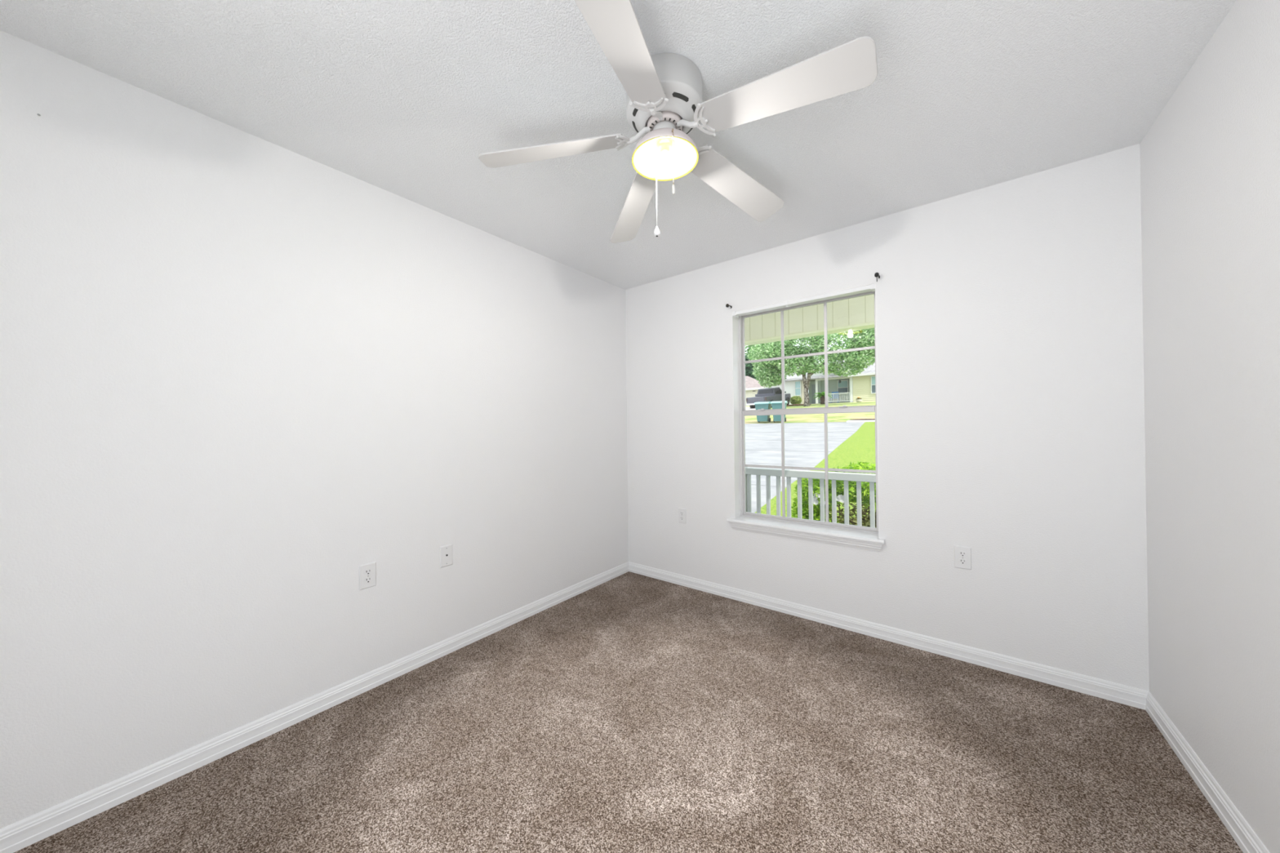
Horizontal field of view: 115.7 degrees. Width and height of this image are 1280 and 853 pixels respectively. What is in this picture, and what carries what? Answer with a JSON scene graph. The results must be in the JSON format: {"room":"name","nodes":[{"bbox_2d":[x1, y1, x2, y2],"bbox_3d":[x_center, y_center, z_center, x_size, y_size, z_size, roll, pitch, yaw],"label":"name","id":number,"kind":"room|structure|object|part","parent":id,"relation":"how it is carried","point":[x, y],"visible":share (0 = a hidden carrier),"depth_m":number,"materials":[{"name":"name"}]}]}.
{"room":"empty bedroom","nodes":[
{"label":"empty bedroom","id":0,"kind":"room"},
{"bbox_2d":[0,30,628,829],"bbox_3d":[-1.346,0.098,2.017,0.150,2.560,3.850,-1,0,38],"label":"wall","id":1,"kind":"structure","parent":0,"point":[242,373],"depth_m":1.58,"materials":[{"name":"white paint"}]},
{"bbox_2d":[0,561,628,852],"bbox_3d":[-1.222,1.218,2.021,0.015,0.078,3.700,-1,0,38],"label":"baseboard","id":2,"kind":"structure","parent":1,"relation":"attached to","point":[19,835],"depth_m":1.58,"materials":[{"name":"white wood"}]},
{"bbox_2d":[359,561,376,590],"bbox_3d":[-1.304,0.716,1.929,0.008,0.115,0.070,-1,0,38],"label":"wall outlet","id":3,"kind":"object","parent":1,"relation":"attached to","point":[367,572],"visible":1,"depth_m":1.93,"materials":[{"name":"white plastic"}]},
{"bbox_2d":[364,576,372,583],"bbox_3d":[-1.302,0.736,1.927,0.003,0.028,0.034,-1,0,38],"label":"receptacle","id":4,"kind":"object","parent":3,"relation":"attached to","point":[367,580],"depth_m":1.93,"materials":[{"name":"white plastic"}]},
{"bbox_2d":[364,568,372,575],"bbox_3d":[-1.303,0.697,1.928,0.003,0.028,0.034,-1,0,38],"label":"receptacle","id":5,"kind":"object","parent":3,"relation":"attached to","point":[367,571],"depth_m":1.93,"materials":[{"name":"white plastic"}]},
{"bbox_2d":[440,543,453,568],"bbox_3d":[-1.072,0.717,2.229,0.010,0.115,0.070,-1,0,38],"label":"cable wall plate","id":6,"kind":"object","parent":1,"relation":"attached to","point":[446,552],"visible":1,"depth_m":2.23,"materials":[{"name":"white plastic"}]},
{"bbox_2d":[0,0,1236,289],"bbox_3d":[-0.107,-1.275,1.163,3.188,0.150,4.020,-1,0,38],"label":"ceiling","id":7,"kind":"structure","parent":0,"point":[402,98],"depth_m":1.44,"materials":[{"name":"white paint"}]},
{"bbox_2d":[478,0,877,243],"bbox_3d":[0.128,-0.956,1.390,1.197,0.490,1.271,-1,0,38],"label":"ceiling fan","id":8,"kind":"object","parent":7,"relation":"hanging from","point":[664,91],"visible":1,"depth_m":1.30,"materials":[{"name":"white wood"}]},
{"bbox_3d":[-0.307,-0.976,1.425,0.510,0.006,0.139,-9,17,0],"label":"blade","id":9,"kind":"part","parent":8,"relation":"part of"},
{"bbox_3d":[-0.053,-1.015,1.049,0.139,0.006,0.510,10,6,20],"label":"blade","id":10,"kind":"part","parent":8,"relation":"part of","materials":[{"name":"grey wood"}]},
{"bbox_3d":[-0.023,-0.976,1.801,0.139,0.006,0.510,-18,-3,-18],"label":"blade","id":11,"kind":"part","parent":8,"relation":"part of","materials":[{"name":"grey wood"}]},
{"bbox_3d":[0.062,-0.867,1.503,0.003,0.237,0.003,-1,0,38],"label":"pull cord","id":12,"kind":"part","parent":8,"relation":"part of","materials":[{"name":"white plastic"}]},
{"bbox_3d":[0.089,-0.927,1.421,0.040,0.078,0.040,-1,0,38],"label":"light bulb","id":13,"kind":"part","parent":8,"relation":"part of","materials":[{"name":"white glass"}]},
{"bbox_3d":[0.107,-0.868,1.300,0.003,0.180,0.004,-1,0,38],"label":"pull chain","id":14,"kind":"part","parent":8,"relation":"part of","materials":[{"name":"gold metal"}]},
{"bbox_3d":[0.402,-0.991,1.663,0.510,0.006,0.139,8,-20,-37],"label":"blade","id":15,"kind":"part","parent":8,"relation":"part of","materials":[{"name":"grey wood"}]},
{"bbox_3d":[0.408,-0.985,1.190,0.510,0.006,0.139,9,-6,35],"label":"blade","id":16,"kind":"part","parent":8,"relation":"part of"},
{"bbox_2d":[13,571,1243,852],"bbox_3d":[-0.083,1.300,1.143,2.888,0.120,3.700,-1,0,38],"label":"floor","id":17,"kind":"structure","parent":0,"point":[631,713],"depth_m":1.49,"materials":[{"name":"brown carpet"}]},
{"bbox_2d":[745,321,874,346],"bbox_3d":[0.961,-1.034,5.320,5.500,0.025,0.172,-1,0,38],"label":"beam","id":18,"kind":"structure","parent":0,"point":[869,325],"depth_m":4.52,"materials":[{"name":"beige paint"}]},
{"bbox_2d":[625,143,1149,691],"bbox_3d":[1.126,-0.068,2.648,9.000,3.800,0.170,-1,0,38],"label":"wall","id":19,"kind":"structure","parent":0,"point":[1011,390],"depth_m":2.09,"materials":[{"name":"white paint"}]},
{"bbox_2d":[678,507,686,524],"bbox_3d":[0.331,0.700,3.152,0.070,0.115,0.008,-1,0,38],"label":"wall outlet","id":20,"kind":"object","parent":19,"relation":"attached to","point":[682,512],"visible":1,"depth_m":3.15,"materials":[{"name":"white plastic"}]},
{"bbox_2d":[732,283,879,537],"bbox_3d":[1.079,-0.088,2.685,0.900,1.490,0.169,-1,0,38],"label":"window","id":21,"kind":"structure","parent":19,"relation":"in","point":[740,411],"depth_m":2.80,"materials":[{"name":"white paint"}]},
{"bbox_2d":[732,283,875,317],"bbox_3d":[1.036,-0.815,2.644,0.898,0.036,0.058,-1,0,38],"label":"blind headrail","id":22,"kind":"object","parent":21,"relation":"attached to","point":[871,287],"visible":0.92,"depth_m":2.59,"materials":[{"name":"white"}]},
{"bbox_3d":[1.116,-0.464,2.740,0.868,0.723,0.020,-1,0,38],"label":"sash","id":23,"kind":"part","parent":21,"relation":"part of","materials":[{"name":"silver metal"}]},
{"bbox_3d":[1.109,0.263,2.717,0.868,0.764,0.020,-1,0,38],"label":"sash","id":24,"kind":"part","parent":21,"relation":"part of","materials":[{"name":"glass"}]},
{"bbox_2d":[726,515,884,551],"bbox_3d":[1.057,0.693,2.653,0.970,0.074,0.163,-1,0,38],"label":"trim","id":25,"kind":"structure","parent":19,"relation":"attached to","point":[855,539],"depth_m":2.57,"materials":[{"name":"white wood"}]},
{"bbox_2d":[874,272,879,281],"bbox_3d":[1.365,-0.854,2.315,0.023,0.052,0.061,-1,0,38],"label":"curtain rod bracket","id":26,"kind":"object","parent":19,"relation":"attached to","point":[876,274],"visible":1,"depth_m":2.29,"materials":[{"name":"black metal"}]},
{"bbox_2d":[628,561,1148,710],"bbox_3d":[1.040,1.194,2.603,2.888,0.078,0.015,-1,0,38],"label":"baseboard","id":27,"kind":"structure","parent":19,"relation":"attached to","point":[1106,690],"depth_m":2.19,"materials":[{"name":"white wood"}]},
{"bbox_2d":[954,545,971,569],"bbox_3d":[1.689,0.686,2.105,0.070,0.115,0.008,-1,0,38],"label":"wall outlet","id":28,"kind":"object","parent":19,"relation":"attached to","point":[962,555],"visible":1,"depth_m":2.10,"materials":[{"name":"white plastic"}]},
{"bbox_2d":[958,551,966,556],"bbox_3d":[1.687,0.667,2.103,0.034,0.028,0.003,-1,0,38],"label":"receptacle","id":29,"kind":"object","parent":28,"relation":"attached to","point":[961,553],"depth_m":2.10,"materials":[{"name":"white plastic"}]},
{"bbox_2d":[958,558,967,564],"bbox_3d":[1.688,0.706,2.103,0.034,0.028,0.003,-1,0,38],"label":"receptacle","id":30,"kind":"object","parent":28,"relation":"attached to","point":[961,561],"depth_m":2.10,"materials":[{"name":"white plastic"}]},
{"bbox_2d":[1139,0,1279,852],"bbox_3d":[1.060,0.062,0.163,0.150,2.560,3.850,-1,0,38],"label":"wall","id":31,"kind":"structure","parent":0,"point":[1210,160],"depth_m":1.25,"materials":[{"name":"white paint"}]},
{"bbox_2d":[1145,691,1270,852],"bbox_3d":[1.053,1.183,0.267,0.015,0.078,3.700,-1,0,38],"label":"baseboard","id":32,"kind":"structure","parent":31,"relation":"attached to","point":[1245,837],"depth_m":1.32,"materials":[{"name":"white wood"}]},
{"label":"outside","id":33,"kind":"structure","parent":0,"visible":0},
{"bbox_3d":[1.785,1.438,3.473,9.000,0.180,1.930,-1,0,38],"label":"floor","id":34,"kind":"structure","parent":33,"visible":0},
{"bbox_2d":[745,466,875,527],"bbox_3d":[2.101,0.907,4.130,2.288,0.882,0.090,-1,0,38],"label":"porch railing","id":35,"kind":"object","parent":34,"relation":"on","point":[788,473],"visible":0.35,"depth_m":4.32,"materials":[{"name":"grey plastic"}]},
{"bbox_3d":[1.230,0.920,4.801,0.090,0.882,0.090,-1,0,38],"label":"newel post","id":36,"kind":"part","parent":35,"relation":"part of","materials":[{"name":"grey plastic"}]},
{"bbox_3d":[2.135,0.513,4.102,2.190,0.075,0.090,-1,0,38],"label":"rail","id":37,"kind":"part","parent":35,"relation":"part of","materials":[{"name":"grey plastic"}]},
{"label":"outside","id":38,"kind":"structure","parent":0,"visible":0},
{"bbox_2d":[846,419,875,422],"bbox_3d":[17.681,-0.258,16.927,16.200,0.344,0.400,-1,0,38],"label":"ground","id":39,"kind":"structure","parent":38,"point":[870,420],"depth_m":21.34,"materials":[{"name":"grey concrete"}]},
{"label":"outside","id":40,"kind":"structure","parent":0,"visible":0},
{"bbox_2d":[745,422,864,512],"bbox_3d":[0.555,0.966,17.945,15.400,2.212,19.500,-1,0,38],"label":"ground","id":41,"kind":"structure","parent":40,"point":[804,442],"depth_m":15.39,"materials":[{"name":"concrete"}]},
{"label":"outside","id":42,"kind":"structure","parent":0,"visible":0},
{"bbox_2d":[755,422,875,524],"bbox_3d":[12.151,0.777,9.010,15.320,2.212,19.500,-1,0,38],"label":"ground","id":43,"kind":"structure","parent":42,"point":[860,446],"depth_m":12.26,"materials":[{"name":"green plant"}]},
{"bbox_2d":[791,461,876,528],"bbox_3d":[2.749,1.054,4.814,1.857,1.245,0.790,-1,0,38],"label":"flowering bush","id":44,"kind":"object","parent":43,"relation":"on","point":[839,484],"visible":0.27,"depth_m":4.90,"materials":[{"name":"green plant"}]},
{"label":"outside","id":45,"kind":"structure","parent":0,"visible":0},
{"bbox_3d":[3.390,-1.160,41.819,18.800,1.720,13.000,-1,0,38],"label":"ground","id":46,"kind":"structure","parent":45,"visible":0},
{"bbox_2d":[746,386,791,408],"bbox_3d":[12.195,-2.651,37.978,2.360,2.090,5.662,-1,0,43],"label":"pickup truck","id":47,"kind":"object","parent":46,"relation":"on","point":[771,394],"visible":0.67,"depth_m":37.07,"materials":[{"name":"grey paint"}]},
{"bbox_3d":[11.622,-2.936,37.360,1.920,0.220,0.200,-1,6,43],"label":"bed rail","id":48,"kind":"part","parent":47,"relation":"part of","materials":[{"name":"grey metal"}]},
{"bbox_3d":[0.377,-2.011,4.580,5.500,0.120,1.990,-1,0,38],"label":"ceiling","id":49,"kind":"structure","parent":0,"visible":0},
{"bbox_2d":[744,293,874,341],"bbox_3d":[0.947,-1.499,5.310,5.500,0.910,0.122,-1,0,38],"label":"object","id":50,"kind":"structure","parent":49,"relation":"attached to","point":[857,310],"depth_m":4.49,"materials":[{"name":"beige plastic"}]},
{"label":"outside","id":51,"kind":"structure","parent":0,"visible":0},
{"bbox_2d":[744,413,875,423],"bbox_3d":[8.072,-0.310,27.233,44.000,0.818,4.400,-1,0,38],"label":"ground","id":52,"kind":"structure","parent":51,"point":[831,418],"depth_m":24.83,"materials":[{"name":"green plant"}]},
{"bbox_2d":[754,401,771,422],"bbox_3d":[7.713,-0.898,25.172,0.886,1.297,0.950,-1,0,30],"label":"trash bin","id":53,"kind":"object","parent":52,"relation":"on","point":[765,405],"visible":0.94,"depth_m":24.87,"materials":[{"name":"teal plastic"}]},
{"bbox_3d":[7.695,-1.468,25.156,0.886,0.157,0.907,-1,0,30],"label":"lid","id":54,"kind":"part","parent":53,"relation":"part of","materials":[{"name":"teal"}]},
{"bbox_2d":[770,400,787,422],"bbox_3d":[8.505,-0.910,24.562,0.886,1.297,0.950,-1,0,24],"label":"trash bin","id":55,"kind":"object","parent":52,"relation":"on","point":[778,404],"visible":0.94,"depth_m":24.26,"materials":[{"name":"teal plastic"}]},
{"bbox_3d":[8.489,-1.480,24.545,0.886,0.157,0.907,-1,0,24],"label":"lid","id":56,"kind":"part","parent":55,"relation":"part of","materials":[{"name":"teal plastic"}]},
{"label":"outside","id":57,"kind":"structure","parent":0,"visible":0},
{"bbox_2d":[744,401,875,417],"bbox_3d":[24.963,-2.241,57.385,54.000,3.520,64.000,-1,0,38],"label":"ground","id":58,"kind":"structure","parent":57,"point":[862,403],"depth_m":31.86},
{"bbox_2d":[745,355,758,379],"bbox_3d":[18.213,-7.614,67.657,5.859,8.794,5.804,-1,0,16],"label":"conifer tree","id":59,"kind":"object","parent":58,"relation":"on","point":[748,366],"visible":0.16,"depth_m":66.48,"materials":[{"name":"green plant"}]},
{"bbox_2d":[745,376,765,405],"bbox_3d":[14.296,-4.767,57.967,12.139,4.816,9.080,-1,0,38],"label":"garage","id":60,"kind":"structure","parent":58,"relation":"on","point":[752,386],"depth_m":53.01,"materials":[{"name":"grey paint"}]},
{"bbox_2d":[745,345,772,372],"bbox_3d":[22.828,-11.049,78.566,9.517,15.212,7.870,-1,0,38],"label":"tree","id":61,"kind":"object","parent":58,"relation":"on","point":[746,347],"visible":0.02,"depth_m":77.71,"materials":[{"name":"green plant"}]},
{"bbox_2d":[789,395,802,404],"bbox_3d":[14.967,-2.459,38.585,1.224,1.021,1.010,-1,0,38],"label":"shrub","id":62,"kind":"object","parent":58,"relation":"on","point":[794,400],"visible":0.94,"depth_m":38.36,"materials":[{"name":"green plant"}]},
{"bbox_2d":[786,404,811,405],"bbox_3d":[14.542,-1.954,37.137,2.500,0.200,1.800,-1,0,38],"label":"ground","id":63,"kind":"structure","parent":58,"relation":"on","point":[792,404],"depth_m":36.39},
{"bbox_2d":[746,328,875,406],"bbox_3d":[14.842,-5.622,33.011,13.394,7.881,5.250,-1,0,38],"label":"oak tree","id":64,"kind":"object","parent":58,"relation":"on","point":[760,351],"visible":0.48,"depth_m":32.68,"materials":[{"name":"green plant"}]},
{"bbox_2d":[765,356,875,404],"bbox_3d":[22.652,-4.553,40.913,18.500,5.410,8.100,-1,0,38],"label":"house","id":65,"kind":"structure","parent":58,"relation":"on","point":[862,385],"depth_m":39.93,"materials":[{"name":"beige"}]},
{"bbox_3d":[16.232,-3.571,41.344,0.500,0.700,0.020,-1,0,38],"label":"pane","id":66,"kind":"part","parent":65,"relation":"part of","materials":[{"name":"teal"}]},
{"bbox_3d":[16.224,-4.271,41.347,0.500,0.700,0.020,-1,0,38],"label":"pane","id":67,"kind":"part","parent":65,"relation":"part of","materials":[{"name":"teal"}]},
{"bbox_3d":[18.057,-3.317,41.455,0.630,2.050,0.060,-1,0,38],"label":"door","id":68,"kind":"part","parent":65,"relation":"part of","materials":[{"name":"grey"}]},
{"bbox_3d":[17.716,-3.443,40.302,0.200,2.300,0.200,-1,0,38],"label":"porch post","id":69,"kind":"part","parent":65,"relation":"part of","materials":[{"name":"grey wood"}]},
{"bbox_2d":[830,391,839,403],"bbox_3d":[19.240,-2.884,39.811,0.805,1.142,0.667,-1,0,38],"label":"porch chair","id":70,"kind":"object","parent":65,"relation":"on","point":[832,392],"visible":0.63,"depth_m":39.97,"materials":[{"name":"blue wood"}]},
{"bbox_3d":[19.422,-3.126,40.062,0.610,0.661,0.046,-1,0,38],"label":"backrest","id":71,"kind":"part","parent":70,"relation":"part of","materials":[{"name":"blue paint"}]},
{"bbox_3d":[19.036,-2.833,39.225,2.590,0.840,0.060,-1,0,38],"label":"porch rail","id":72,"kind":"part","parent":65,"relation":"part of","materials":[{"name":"grey"}]},
{"bbox_3d":[20.186,-3.573,40.028,0.850,0.600,0.020,-1,0,38],"label":"pane","id":73,"kind":"part","parent":65,"relation":"part of","materials":[{"name":"blue"}]},
{"bbox_3d":[20.178,-4.198,40.031,0.850,0.650,0.020,-1,0,38],"label":"pane","id":74,"kind":"part","parent":65,"relation":"part of","materials":[{"name":"teal glass"}]},
{"bbox_3d":[20.184,-3.480,38.401,0.250,2.300,0.200,-1,0,38],"label":"porch post","id":75,"kind":"part","parent":65,"relation":"part of","materials":[{"name":"grey wood"}]},
{"bbox_3d":[21.824,-3.481,36.999,0.860,0.750,0.020,-1,0,38],"label":"pane","id":76,"kind":"part","parent":65,"relation":"part of","materials":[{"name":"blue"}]},
{"bbox_3d":[21.815,-4.230,37.002,0.860,0.750,0.020,-1,0,38],"label":"pane","id":77,"kind":"part","parent":65,"relation":"part of","materials":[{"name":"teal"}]},
{"bbox_2d":[812,391,832,404],"bbox_3d":[16.414,-2.594,36.215,1.744,1.157,1.582,-1,0,20],"label":"sago palm","id":78,"kind":"object","parent":58,"relation":"on","point":[822,394],"visible":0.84,"depth_m":36.06,"materials":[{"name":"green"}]},
{"bbox_2d":[856,396,862,402],"bbox_3d":[19.218,-2.370,35.300,0.521,0.535,0.520,-1,0,38],"label":"stone planter","id":79,"kind":"object","parent":58,"relation":"on","point":[858,399],"visible":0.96,"depth_m":35.16,"materials":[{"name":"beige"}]}
]}

